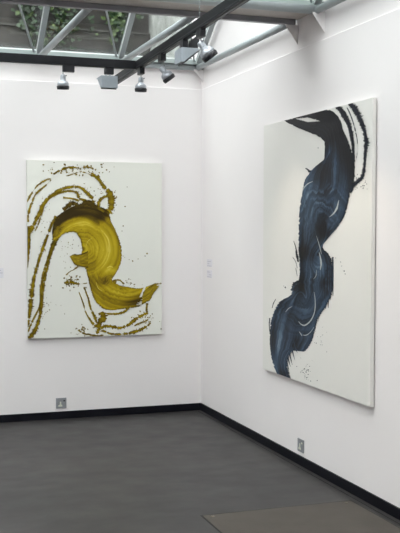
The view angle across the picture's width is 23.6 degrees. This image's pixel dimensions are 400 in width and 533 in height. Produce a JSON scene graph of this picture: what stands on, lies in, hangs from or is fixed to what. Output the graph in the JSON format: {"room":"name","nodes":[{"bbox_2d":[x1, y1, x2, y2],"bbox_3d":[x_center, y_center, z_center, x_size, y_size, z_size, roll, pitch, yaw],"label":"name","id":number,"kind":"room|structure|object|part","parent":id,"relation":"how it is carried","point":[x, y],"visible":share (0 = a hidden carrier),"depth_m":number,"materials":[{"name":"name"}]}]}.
{"room":"museum","nodes":[
{"label":"museum","id":0,"kind":"room"},
{"bbox_2d":[0,62,201,414],"bbox_3d":[-2.958,-0.204,7.076,6.220,2.866,0.300,-1,2,-19],"label":"wall","id":1,"kind":"structure","parent":0,"point":[86,121],"depth_m":7.67,"materials":[{"name":"white paint"}]},
{"bbox_2d":[0,268,3,277],"bbox_3d":[-1.554,0.050,7.411,0.062,0.078,0.004,-1,2,-19],"label":"wall label","id":2,"kind":"object","parent":1,"relation":"attached to","point":[1,269],"visible":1,"depth_m":7.42,"materials":[{"name":"grey paper"}]},
{"bbox_2d":[56,398,65,408],"bbox_3d":[-1.103,1.087,7.606,0.083,0.083,0.011,-1,2,-19],"label":"wall socket","id":3,"kind":"object","parent":1,"relation":"attached to","point":[60,402],"visible":1,"depth_m":7.60,"materials":[{"name":"metal"}]},
{"bbox_2d":[26,160,161,338],"bbox_3d":[-0.833,-0.137,7.636,1.093,1.394,0.032,-1,2,-19],"label":"painting","id":4,"kind":"object","parent":1,"relation":"attached to","point":[94,229],"visible":1,"depth_m":7.62,"materials":[{"name":"white fabric"}]},
{"bbox_2d":[0,403,199,422],"bbox_3d":[-2.825,1.203,7.015,6.000,0.060,0.012,-1,2,-19],"label":"baseboard","id":5,"kind":"structure","parent":1,"relation":"attached to","point":[191,406],"depth_m":7.70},
{"bbox_2d":[145,63,203,70],"bbox_3d":[-2.822,-1.607,6.938,6.018,0.047,0.047,-1,2,-19],"label":"tube","id":6,"kind":"object","parent":1,"relation":"attached to","point":[152,65],"visible":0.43,"depth_m":7.82,"materials":[{"name":"grey metal"}]},
{"bbox_2d":[194,69,203,81],"bbox_3d":[-0.014,-1.575,7.896,0.090,0.105,0.008,-1,2,-19],"label":"gusset plate","id":7,"kind":"object","parent":1,"relation":"attached to","point":[200,73],"visible":1,"depth_m":7.90,"materials":[{"name":"white metal"}]},
{"bbox_2d":[62,0,308,19],"bbox_3d":[-0.719,-1.391,0.859,6.020,0.028,9.187,-1,2,-19],"label":"ceiling","id":8,"kind":"structure","parent":0,"point":[139,3],"depth_m":5.83,"materials":[{"name":"grey metal"}]},
{"bbox_2d":[0,4,215,64],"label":"window","id":9,"kind":"structure","parent":8,"relation":"attached to","point":[45,12],"depth_m":7.48,"materials":[{"name":"metal"}]},
{"bbox_3d":[-1.341,-1.998,6.899,0.016,0.725,1.056,0,2,6],"label":"brace rod","id":10,"kind":"part","parent":9,"relation":"part of","materials":[{"name":"grey paint"}]},
{"bbox_3d":[-2.817,-1.643,6.926,6.020,0.031,0.062,-1,2,-19],"label":"sill","id":11,"kind":"part","parent":9,"relation":"part of","materials":[{"name":"grey metal"}]},
{"bbox_3d":[-0.720,-2.006,7.114,0.016,0.725,1.056,0,2,6],"label":"brace rod","id":12,"kind":"part","parent":9,"relation":"part of","materials":[{"name":"grey paint"}]},
{"bbox_2d":[0,0,295,24],"bbox_3d":[-2.226,-1.539,5.186,5.999,0.034,0.042,-1,2,-19],"label":"steel beam","id":13,"kind":"structure","parent":8,"relation":"attached to","point":[48,3],"depth_m":5.81,"materials":[{"name":"grey metal"}]},
{"bbox_2d":[38,9,91,54],"bbox_3d":[-0.961,-1.589,6.597,0.047,0.047,1.801,-1,2,-19],"label":"tube","id":14,"kind":"object","parent":13,"relation":"attached to","point":[82,14],"visible":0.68,"depth_m":6.36,"materials":[{"name":"grey metal"}]},
{"bbox_2d":[120,17,194,59],"bbox_3d":[-0.340,-1.596,6.811,0.047,0.047,1.801,-1,2,-19],"label":"tube","id":15,"kind":"object","parent":13,"relation":"attached to","point":[182,22],"visible":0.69,"depth_m":6.59,"materials":[{"name":"grey metal"}]},
{"bbox_2d":[196,25,286,69],"bbox_3d":[0.281,-1.604,7.026,0.047,0.047,1.801,-1,2,-19],"label":"tube","id":16,"kind":"object","parent":13,"relation":"attached to","point":[278,28],"visible":1,"depth_m":6.88,"materials":[{"name":"grey metal"}]},
{"bbox_2d":[115,0,249,83],"bbox_3d":[0.013,-1.396,5.016,0.038,0.297,4.200,-1,2,-18],"label":"track","id":17,"kind":"object","parent":8,"relation":"hanging from","point":[224,8],"visible":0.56,"depth_m":5.23,"materials":[{"name":"black metal"}]},
{"bbox_2d":[0,52,135,69],"bbox_3d":[-1.688,-1.444,5.881,2.667,0.315,0.036,-1,2,-19],"label":"track","id":18,"kind":"object","parent":17,"relation":"attached to","point":[4,57],"visible":1,"depth_m":6.15,"materials":[{"name":"black metal"}]},
{"bbox_2d":[57,65,74,89],"bbox_3d":[-0.870,-1.220,6.180,0.112,0.159,0.082,-1,2,-19],"label":"spotlight","id":19,"kind":"object","parent":18,"relation":"hanging from","point":[62,84],"visible":1,"depth_m":6.16,"materials":[{"name":"silver plastic"}]},
{"bbox_2d":[97,67,117,89],"bbox_3d":[-0.617,-1.231,6.280,0.128,0.143,0.120,-1,2,-19],"label":"washer","id":20,"kind":"object","parent":18,"relation":"hanging from","point":[105,82],"visible":1,"depth_m":6.24,"materials":[{"name":"grey metal"}]},
{"bbox_2d":[135,67,146,91],"bbox_3d":[-0.388,-1.223,6.276,0.082,0.159,0.084,-1,2,-19],"label":"spotlight","id":21,"kind":"object","parent":17,"relation":"hanging from","point":[140,86],"visible":1,"depth_m":6.25,"materials":[{"name":"silver plastic"}]},
{"bbox_2d":[158,53,174,83],"bbox_3d":[-0.199,-1.195,5.792,0.098,0.175,0.082,-1,2,-19],"label":"spotlight","id":22,"kind":"object","parent":17,"relation":"hanging from","point":[167,75],"visible":1,"depth_m":5.77,"materials":[{"name":"silver metal"}]},
{"bbox_2d":[175,37,199,65],"bbox_3d":[-0.064,-1.217,5.357,0.130,0.179,0.143,-1,2,-19],"label":"washer","id":23,"kind":"object","parent":17,"relation":"hanging from","point":[186,51],"visible":0.98,"depth_m":5.31,"materials":[{"name":"grey metal"}]},
{"bbox_3d":[-0.034,-1.258,5.361,0.070,0.097,0.030,-1,2,-19],"label":"barn door","id":24,"kind":"part","parent":23,"relation":"part of","materials":[{"name":"black plastic"}]},
{"bbox_2d":[196,28,217,62],"bbox_3d":[0.041,-1.164,5.055,0.109,0.176,0.091,-1,2,-19],"label":"spotlight","id":25,"kind":"object","parent":17,"relation":"attached to","point":[207,53],"visible":1,"depth_m":5.03,"materials":[{"name":"silver plastic"}]},
{"bbox_2d":[147,0,315,13],"bbox_3d":[-2.103,-1.521,4.829,5.998,0.052,0.052,-1,2,-19],"label":"tube","id":26,"kind":"object","parent":8,"relation":"attached to","point":[252,4],"visible":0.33,"depth_m":5.67,"materials":[{"name":"grey metal"}]},
{"bbox_2d":[255,0,323,5],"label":"window","id":27,"kind":"structure","parent":8,"relation":"attached to","point":[303,2],"depth_m":5.75,"materials":[{"name":"clear glass"}]},
{"bbox_2d":[0,410,399,532],"bbox_3d":[-0.997,1.494,1.916,6.120,0.100,11.140,-1,2,-19],"label":"floor","id":28,"kind":"structure","parent":0,"point":[148,472],"depth_m":5.85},
{"bbox_2d":[200,500,399,532],"bbox_3d":[0.722,1.347,4.342,0.892,0.007,1.832,-1,2,-19],"label":"floor hatch","id":29,"kind":"object","parent":28,"relation":"on","point":[347,516],"visible":1,"depth_m":4.97,"materials":[{"name":"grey metal"}]},
{"bbox_2d":[149,0,399,507],"bbox_3d":[1.643,-1.723,3.627,0.300,6.200,12.900,-1,2,-19],"label":"wall","id":30,"kind":"structure","parent":0,"point":[274,79],"depth_m":6.33,"materials":[{"name":"white paint"}]},
{"bbox_2d":[207,259,211,266],"bbox_3d":[0.077,-0.028,7.755,0.004,0.062,0.120,-1,2,-19],"label":"wall label","id":31,"kind":"object","parent":30,"relation":"attached to","point":[209,261],"visible":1,"depth_m":7.75,"materials":[{"name":"grey paper"}]},
{"bbox_2d":[207,270,211,277],"bbox_3d":[0.077,0.061,7.759,0.004,0.062,0.120,-1,2,-19],"label":"wall label","id":32,"kind":"object","parent":30,"relation":"attached to","point":[209,272],"visible":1,"depth_m":7.75,"materials":[{"name":"grey paper"}]},
{"bbox_2d":[285,24,297,44],"bbox_3d":[0.587,-1.493,6.156,0.090,0.125,0.008,-1,2,-19],"label":"gusset plate","id":33,"kind":"object","parent":30,"relation":"attached to","point":[293,29],"visible":1,"depth_m":6.16,"materials":[{"name":"white metal"}]},
{"bbox_2d":[198,411,398,523],"bbox_3d":[1.772,1.415,2.769,0.004,0.002,10.950,-1,2,-19],"label":"trim","id":34,"kind":"structure","parent":30,"relation":"attached to","point":[198,411],"depth_m":5.93,"materials":[{"name":"black"}]},
{"bbox_2d":[200,403,399,519],"bbox_3d":[1.802,1.384,2.799,0.012,0.060,10.988,-1,2,-19],"label":"baseboard","id":35,"kind":"structure","parent":30,"relation":"attached to","point":[359,492],"depth_m":5.97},
{"bbox_2d":[297,438,303,452],"bbox_3d":[0.645,1.149,6.140,0.011,0.083,0.088,-1,2,-19],"label":"wall socket","id":36,"kind":"object","parent":30,"relation":"attached to","point":[300,446],"visible":1,"depth_m":6.14,"materials":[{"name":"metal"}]},
{"bbox_2d":[312,12,324,32],"bbox_3d":[0.715,-1.478,5.788,0.090,0.125,0.008,-1,2,-19],"label":"gusset plate","id":37,"kind":"object","parent":30,"relation":"attached to","point":[320,18],"visible":1,"depth_m":5.79,"materials":[{"name":"white metal"}]},
{"bbox_2d":[263,98,375,406],"bbox_3d":[0.696,-0.101,5.914,0.032,1.682,1.510,-1,2,-19],"label":"painting","id":38,"kind":"object","parent":30,"relation":"attached to","point":[319,191],"visible":1,"depth_m":5.76,"materials":[{"name":"white fabric"}]},
{"bbox_3d":[-1.508,-1.453,3.108,5.999,0.034,0.042,-1,2,-19],"label":"steel beam","id":39,"kind":"structure","parent":0,"visible":0},
{"bbox_2d":[315,0,345,13],"bbox_3d":[1.001,-1.517,4.942,0.047,0.047,1.813,-1,2,-19],"label":"tube","id":40,"kind":"object","parent":39,"relation":"attached to","point":[327,4],"visible":1,"depth_m":5.63,"materials":[{"name":"grey metal"}]},
{"label":"outside","id":41,"kind":"structure","parent":0,"visible":0},
{"bbox_2d":[0,3,149,55],"bbox_3d":[-4.800,-1.917,8.062,9.020,6.200,0.300,-1,2,-19],"label":"wall","id":42,"kind":"structure","parent":41,"point":[10,36],"depth_m":9.16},
{"bbox_2d":[11,4,98,49],"bbox_3d":[-1.365,-2.400,9.006,0.846,0.696,0.110,-1,2,-19],"label":"ivy","id":43,"kind":"object","parent":42,"relation":"attached to","point":[27,8],"visible":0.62,"depth_m":9.01,"materials":[{"name":"green plant"}]},
{"bbox_2d":[0,22,148,34],"bbox_3d":[-4.766,-2.226,7.924,9.000,0.020,0.080,-1,2,-19],"label":"trim","id":44,"kind":"structure","parent":42,"relation":"attached to","point":[1,23],"depth_m":9.16,"materials":[{"name":"grey painted steel"}]},
{"bbox_2d":[101,11,143,44],"bbox_3d":[-0.772,-2.445,9.215,0.497,0.628,0.116,-1,2,-19],"label":"ivy","id":45,"kind":"object","parent":42,"relation":"hanging from","point":[115,22],"visible":0.57,"depth_m":9.20,"materials":[{"name":"green plant"}]}
]}

